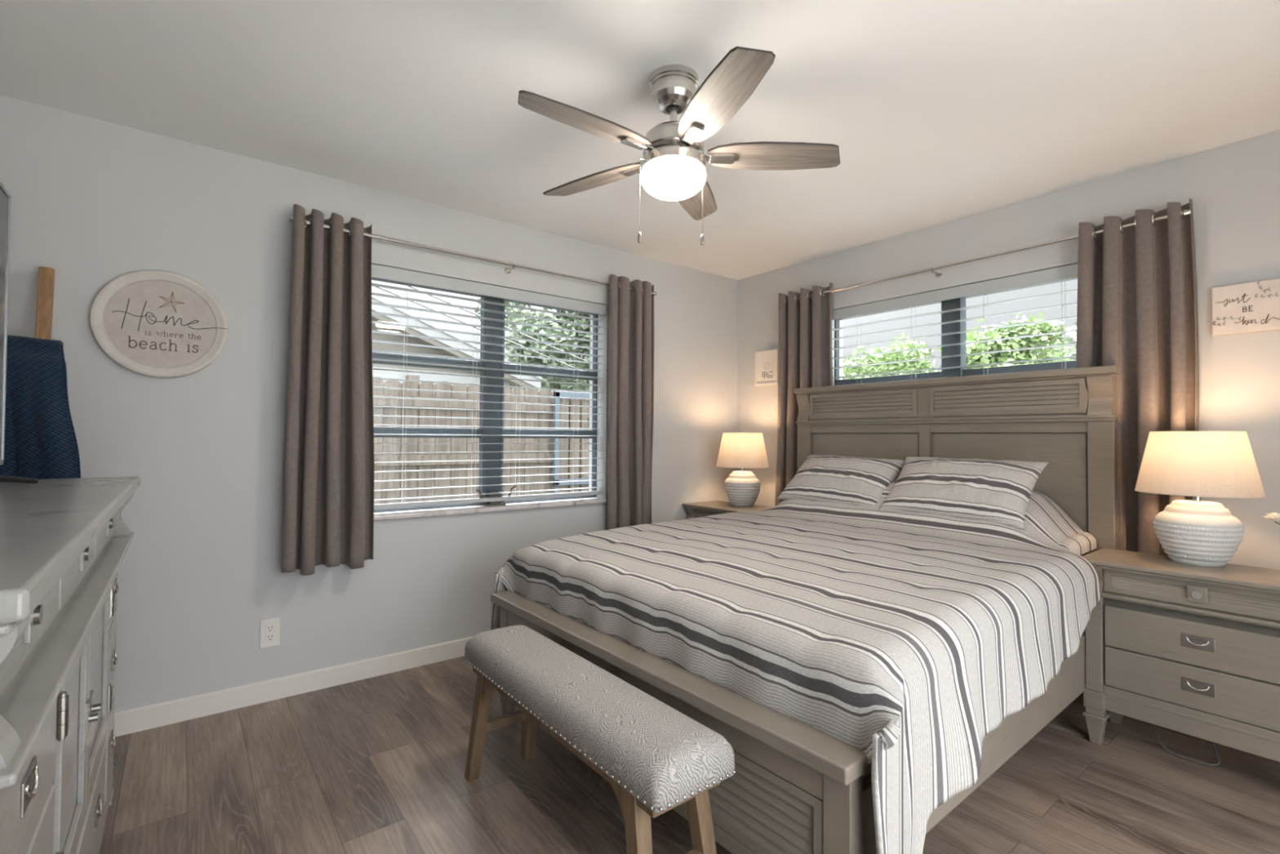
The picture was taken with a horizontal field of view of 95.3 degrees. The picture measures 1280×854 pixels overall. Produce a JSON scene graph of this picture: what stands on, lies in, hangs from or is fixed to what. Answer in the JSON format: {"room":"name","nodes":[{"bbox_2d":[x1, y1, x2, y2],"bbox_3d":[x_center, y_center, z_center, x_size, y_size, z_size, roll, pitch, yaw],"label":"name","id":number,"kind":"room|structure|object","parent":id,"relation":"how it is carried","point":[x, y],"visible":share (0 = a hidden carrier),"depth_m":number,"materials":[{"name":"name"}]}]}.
{"room":"bedroom","nodes":[
{"label":"bedroom","id":0,"kind":"room"},
{"bbox_2d":[0,94,737,712],"bbox_3d":[-0.935,0.033,3.361,4.150,2.440,0.200,1,-1,-38],"label":"wall","id":1,"kind":"structure","parent":0,"point":[95,202],"depth_m":2.59,"materials":[{"name":"paint"}]},
{"bbox_2d":[89,270,228,377],"bbox_3d":[-1.970,-0.424,2.406,0.441,0.441,0.033,1,-1,-38],"label":"wall sign","id":2,"kind":"object","parent":1,"relation":"attached to","point":[153,323],"visible":1,"depth_m":2.40,"materials":[{"name":"white wood"}]},
{"bbox_2d":[259,617,279,648],"bbox_3d":[-1.674,0.932,2.638,0.076,0.126,0.008,1,-1,-38],"label":"wall outlet","id":3,"kind":"object","parent":1,"relation":"attached to","point":[269,628],"visible":1,"depth_m":2.63,"materials":[{"name":"white plastic"}]},
{"bbox_2d":[265,623,275,642],"bbox_3d":[-1.672,0.932,2.636,0.036,0.078,0.002,1,-1,-38],"label":"receptacle","id":4,"kind":"object","parent":3,"relation":"attached to","point":[269,628],"depth_m":2.64,"materials":[{"name":"white plastic"}]},
{"bbox_2d":[114,635,472,736],"bbox_3d":[-0.877,1.205,3.257,4.150,0.092,0.013,1,-1,-38],"label":"baseboard","id":5,"kind":"structure","parent":1,"relation":"attached to","point":[155,715],"depth_m":2.64,"materials":[{"name":"paint"}]},
{"bbox_2d":[289,217,657,296],"bbox_3d":[-0.756,-0.911,3.321,2.150,0.048,0.103,1,-1,-38],"label":"curtain rod","id":6,"kind":"object","parent":1,"relation":"attached to","point":[507,269],"visible":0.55,"depth_m":3.13,"materials":[{"name":"silver metal"}]},
{"bbox_2d":[280,204,374,575],"bbox_3d":[-1.438,-0.165,2.724,0.392,1.659,0.129,1,-1,-38],"label":"curtain","id":7,"kind":"object","parent":6,"relation":"hanging from","point":[328,514],"visible":0.99,"depth_m":2.71,"materials":[{"name":"fabric"}]},
{"bbox_2d":[605,274,653,529],"bbox_3d":[-0.054,-0.143,3.812,0.387,1.644,0.125,1,-1,-38],"label":"curtain","id":8,"kind":"object","parent":6,"relation":"hanging from","point":[631,313],"visible":0.99,"depth_m":3.79,"materials":[{"name":"fabric"}]},
{"bbox_2d":[371,277,597,512],"bbox_3d":[-0.859,-0.178,3.420,1.475,1.265,0.106,1,-1,-38],"label":"window","id":9,"kind":"structure","parent":1,"relation":"in","point":[491,389],"depth_m":3.41,"materials":[{"name":"metal"}]},
{"bbox_2d":[371,263,605,509],"bbox_3d":[-0.823,-0.190,3.375,1.463,1.235,0.072,1,-1,-38],"label":"window blind","id":10,"kind":"object","parent":9,"relation":"attached to","point":[380,272],"visible":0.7,"depth_m":3.30,"materials":[{"name":"white plastic"}]},
{"bbox_2d":[373,497,606,520],"bbox_3d":[-0.857,0.466,3.401,1.475,0.025,0.226,1,-1,-38],"label":"trim","id":11,"kind":"structure","parent":1,"relation":"attached to","point":[544,504],"depth_m":3.27,"materials":[{"name":"stone"}]},
{"bbox_2d":[0,0,1279,279],"bbox_3d":[0.361,-1.258,1.744,4.550,0.100,4.370,1,-1,-38],"label":"ceiling","id":12,"kind":"structure","parent":0,"point":[936,112],"depth_m":2.09,"materials":[{"name":"paint"}]},
{"bbox_2d":[517,46,839,244],"bbox_3d":[0.078,-0.908,1.985,1.083,0.594,1.126,1,-1,-38],"label":"ceiling fan","id":13,"kind":"object","parent":12,"relation":"hanging from","point":[672,166],"visible":1,"depth_m":1.94,"materials":[{"name":"silver metal"}]},
{"bbox_2d":[99,655,1279,853],"bbox_3d":[0.343,1.282,1.698,4.550,0.100,4.370,1,-1,-38],"label":"floor","id":14,"kind":"structure","parent":0,"point":[377,764],"depth_m":1.98,"materials":[{"name":"wood"}]},
{"bbox_2d":[35,266,54,339],"bbox_3d":[-2.228,0.311,1.958,0.301,1.815,0.339,1,-1,-38],"label":"blanket ladder","id":15,"kind":"object","parent":14,"relation":"on","point":[43,325],"visible":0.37,"depth_m":2.14,"materials":[{"name":"brown wood"}]},
{"bbox_2d":[0,334,80,479],"bbox_3d":[-2.178,0.141,1.969,0.457,0.956,0.348,1,-1,-38],"label":"throw blanket","id":16,"kind":"object","parent":15,"relation":"on","point":[41,442],"visible":0.52,"depth_m":2.03,"materials":[{"name":"blue fabric"}]},
{"bbox_2d":[0,476,140,853],"bbox_3d":[-1.310,0.679,1.043,0.540,1.060,1.772,1,-1,-38],"label":"dresser","id":17,"kind":"object","parent":14,"relation":"on","point":[64,543],"visible":1,"depth_m":0.95,"materials":[{"name":"paint"}]},
{"bbox_2d":[0,181,38,484],"bbox_3d":[-1.372,-0.253,1.086,0.216,0.800,1.323,1,-1,-38],"label":"television","id":18,"kind":"object","parent":17,"relation":"on","point":[5,197],"visible":1,"depth_m":1.59,"materials":[{"name":"black plastic"}]},
{"bbox_2d":[463,624,736,853],"bbox_3d":[-0.201,0.979,1.733,0.260,0.500,1.090,1,-1,-38],"label":"upholstered bench","id":19,"kind":"object","parent":14,"relation":"on","point":[655,758],"visible":1,"depth_m":1.48,"materials":[{"name":"fabric"}]},
{"bbox_2d":[681,500,772,519],"bbox_3d":[0.658,0.911,4.013,0.368,0.728,0.700,1,-1,-38],"label":"nightstand","id":20,"kind":"object","parent":14,"relation":"on","point":[695,509],"visible":0.06,"depth_m":4.04,"materials":[{"name":"paint"}]},
{"bbox_2d":[715,432,768,506],"bbox_3d":[0.721,0.295,4.104,0.368,0.508,0.368,1,-1,-38],"label":"table lamp","id":21,"kind":"object","parent":20,"relation":"on","point":[742,451],"visible":1,"depth_m":3.99,"materials":[{"name":"ceramic"}]},
{"bbox_2d":[490,364,1120,853],"bbox_3d":[0.749,0.485,2.547,2.209,1.530,1.692,1,-1,-39],"label":"bed","id":22,"kind":"object","parent":14,"relation":"on","point":[796,787],"visible":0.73,"depth_m":2.31,"materials":[{"name":"paint"}]},
{"bbox_2d":[489,478,1100,853],"bbox_3d":[0.723,0.711,2.547,2.096,0.891,1.903,1,-1,-39],"label":"comforter","id":23,"kind":"object","parent":22,"relation":"on","point":[905,639],"visible":0.9,"depth_m":1.74,"materials":[{"name":"fabric"}]},
{"bbox_2d":[776,454,904,506],"bbox_3d":[1.122,0.301,3.273,0.306,0.277,0.650,1,-1,-39],"label":"pillow","id":24,"kind":"object","parent":23,"relation":"on","point":[854,481],"visible":0.89,"depth_m":3.17,"materials":[{"name":"fabric"}]},
{"bbox_2d":[878,456,1048,529],"bbox_3d":[1.509,0.293,2.771,0.305,0.285,0.658,1,-1,-39],"label":"pillow","id":25,"kind":"object","parent":23,"relation":"on","point":[998,491],"visible":0.93,"depth_m":2.66,"materials":[{"name":"fabric"}]},
{"bbox_2d":[862,761,871,777],"bbox_3d":[0.778,0.790,2.567,1.990,0.320,1.470,1,-1,-39],"label":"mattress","id":26,"kind":"object","parent":22,"relation":"on","point":[869,771],"visible":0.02,"depth_m":1.45,"materials":[{"name":"grey fabric"}]},
{"bbox_2d":[1082,547,1279,761],"bbox_3d":[2.105,0.888,2.167,0.368,0.728,0.700,1,-1,-38],"label":"nightstand","id":27,"kind":"object","parent":14,"relation":"on","point":[1192,650],"visible":0.93,"depth_m":2.11,"materials":[{"name":"paint"}]},
{"bbox_2d":[1134,431,1266,566],"bbox_3d":[2.163,0.272,2.265,0.368,0.508,0.368,1,-1,-38],"label":"table lamp","id":28,"kind":"object","parent":27,"relation":"on","point":[1197,464],"visible":1,"depth_m":2.17,"materials":[{"name":"ceramic"}]},
{"bbox_2d":[1191,496,1201,502],"bbox_3d":[2.163,0.235,2.266,0.032,0.110,0.032,1,-1,-38],"label":"socket","id":29,"kind":"object","parent":28,"relation":"attached to","point":[1194,499],"depth_m":2.26,"materials":[{"name":"silver metal"}]},
{"bbox_2d":[1262,512,1279,524],"bbox_3d":[2.304,0.396,2.025,0.106,0.252,0.194,1,-1,-38],"label":"flower vase","id":30,"kind":"object","parent":27,"relation":"on","point":[1273,517],"visible":1,"depth_m":2.07,"materials":[{"name":"ceramic"}]},
{"bbox_2d":[1153,724,1220,765],"bbox_3d":[2.102,1.186,2.275,0.179,0.128,0.241,1,-1,-38],"label":"power cord","id":31,"kind":"object","parent":14,"relation":"on","point":[1154,725],"visible":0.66,"depth_m":2.19,"materials":[{"name":"grey plastic"}]},
{"bbox_2d":[737,129,1279,569],"bbox_3d":[2.063,0.048,3.063,0.200,2.440,4.370,1,-1,-38],"label":"wall","id":32,"kind":"structure","parent":0,"point":[1233,188],"depth_m":2.66,"materials":[{"name":"paint"}]},
{"bbox_2d":[755,348,778,386],"bbox_3d":[0.941,-0.439,4.323,0.025,0.258,0.212,1,-1,-38],"label":"framed print","id":33,"kind":"object","parent":32,"relation":"attached to","point":[766,361],"visible":0.98,"depth_m":4.32,"materials":[{"name":"white paper"}]},
{"bbox_2d":[834,277,1077,385],"bbox_3d":[1.822,-0.371,3.394,0.075,0.845,1.560,1,-1,-38],"label":"window","id":34,"kind":"structure","parent":32,"relation":"in","point":[957,303],"depth_m":3.38,"materials":[{"name":"metal"}]},
{"bbox_2d":[831,263,1077,378],"bbox_3d":[1.768,-0.375,3.352,0.072,0.831,1.548,1,-1,-38],"label":"window blind","id":35,"kind":"object","parent":34,"relation":"attached to","point":[1067,272],"visible":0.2,"depth_m":3.26,"materials":[{"name":"white plastic"}]},
{"bbox_2d":[786,209,1191,303],"bbox_3d":[1.688,-0.887,3.321,0.103,0.048,2.140,1,-1,-38],"label":"curtain rod","id":36,"kind":"object","parent":32,"relation":"attached to","point":[938,273],"visible":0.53,"depth_m":3.16,"materials":[{"name":"silver metal"}]},
{"bbox_2d":[774,282,833,506],"bbox_3d":[1.121,-0.129,3.970,0.119,1.637,0.435,1,-1,-38],"label":"curtain","id":37,"kind":"object","parent":36,"relation":"hanging from","point":[805,357],"visible":0.65,"depth_m":4.00,"materials":[{"name":"fabric"}]},
{"bbox_2d":[1075,198,1199,555],"bbox_3d":[2.201,-0.146,2.599,0.106,1.637,0.416,1,-1,-38],"label":"curtain","id":38,"kind":"object","parent":36,"relation":"hanging from","point":[1137,313],"visible":0.64,"depth_m":2.56,"materials":[{"name":"fabric"}]},
{"bbox_2d":[1212,278,1279,335],"bbox_3d":[2.500,-0.486,2.333,0.029,0.202,0.303,1,-1,-38],"label":"wooden sign","id":39,"kind":"object","parent":32,"relation":"attached to","point":[1250,307],"visible":1,"depth_m":2.36,"materials":[{"name":"white wood"}]},
{"label":"outside","id":40,"kind":"structure","parent":0,"visible":0},
{"bbox_2d":[375,285,590,370],"bbox_3d":[-3.982,-2.053,6.208,12.505,3.587,0.016,1,-1,-38],"label":"cable","id":41,"kind":"object","parent":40,"point":[408,286],"visible":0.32,"depth_m":7.62,"materials":[{"name":"black plastic"}]},
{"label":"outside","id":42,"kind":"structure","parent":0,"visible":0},
{"bbox_3d":[4.175,1.474,3.412,44.000,0.130,46.000,1,-1,-38],"label":"ground","id":43,"kind":"structure","parent":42,"visible":0},
{"bbox_2d":[371,295,542,452],"bbox_3d":[-6.959,-0.808,7.524,10.480,4.428,4.230,1,-1,-38],"label":"house","id":44,"kind":"structure","parent":43,"relation":"on","point":[379,336],"depth_m":8.11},
{"bbox_2d":[373,374,584,504],"bbox_3d":[-1.709,0.480,5.218,10.938,1.840,0.155,1,-1,-38],"label":"wooden fence","id":45,"kind":"object","parent":43,"relation":"on","point":[385,457],"visible":0.12,"depth_m":5.16,"materials":[{"name":"brown wood"}]},
{"bbox_2d":[474,297,590,391],"bbox_3d":[-1.869,-0.886,13.598,3.620,4.875,3.747,0,-1,15],"label":"tree","id":46,"kind":"object","parent":43,"relation":"on","point":[513,318],"visible":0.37,"depth_m":12.71,"materials":[{"name":"green plant"}]},
{"bbox_2d":[552,391,589,493],"bbox_3d":[-0.412,0.514,6.049,1.095,1.820,0.097,1,-1,-38],"label":"gate","id":47,"kind":"object","parent":43,"relation":"on","point":[564,462],"visible":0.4,"depth_m":5.86,"materials":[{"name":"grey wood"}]},
{"bbox_2d":[577,337,590,367],"bbox_3d":[-0.216,-0.924,14.911,2.920,5.019,4.253,1,-1,-6],"label":"tree","id":48,"kind":"object","parent":43,"relation":"on","point":[584,351],"visible":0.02,"depth_m":13.69,"materials":[{"name":"green plant"}]},
{"bbox_2d":[842,331,939,379],"bbox_3d":[3.294,0.150,7.727,1.604,2.663,1.516,1,-1,-38],"label":"tree","id":49,"kind":"object","parent":43,"relation":"on","point":[904,355],"visible":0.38,"depth_m":7.25,"materials":[{"name":"green plant"}]},
{"bbox_2d":[936,324,1001,371],"bbox_3d":[4.221,0.141,7.174,0.859,2.675,1.137,0,-1,-1],"label":"tree","id":50,"kind":"object","parent":43,"relation":"on","point":[969,338],"visible":0.05,"depth_m":6.92,"materials":[{"name":"green plant"}]},
{"bbox_2d":[965,312,1074,368],"bbox_3d":[4.255,0.081,6.617,1.487,2.775,1.194,1,-1,-38],"label":"tree","id":51,"kind":"object","parent":43,"relation":"on","point":[1043,327],"visible":0.34,"depth_m":6.46,"materials":[{"name":"green plant"}]},
{"bbox_2d":[1059,321,1076,359],"bbox_3d":[6.536,0.011,7.733,1.629,2.985,1.576,1,-1,-38],"label":"tree","id":52,"kind":"object","parent":43,"relation":"on","point":[1069,338],"visible":0.02,"depth_m":7.88,"materials":[{"name":"green plant"}]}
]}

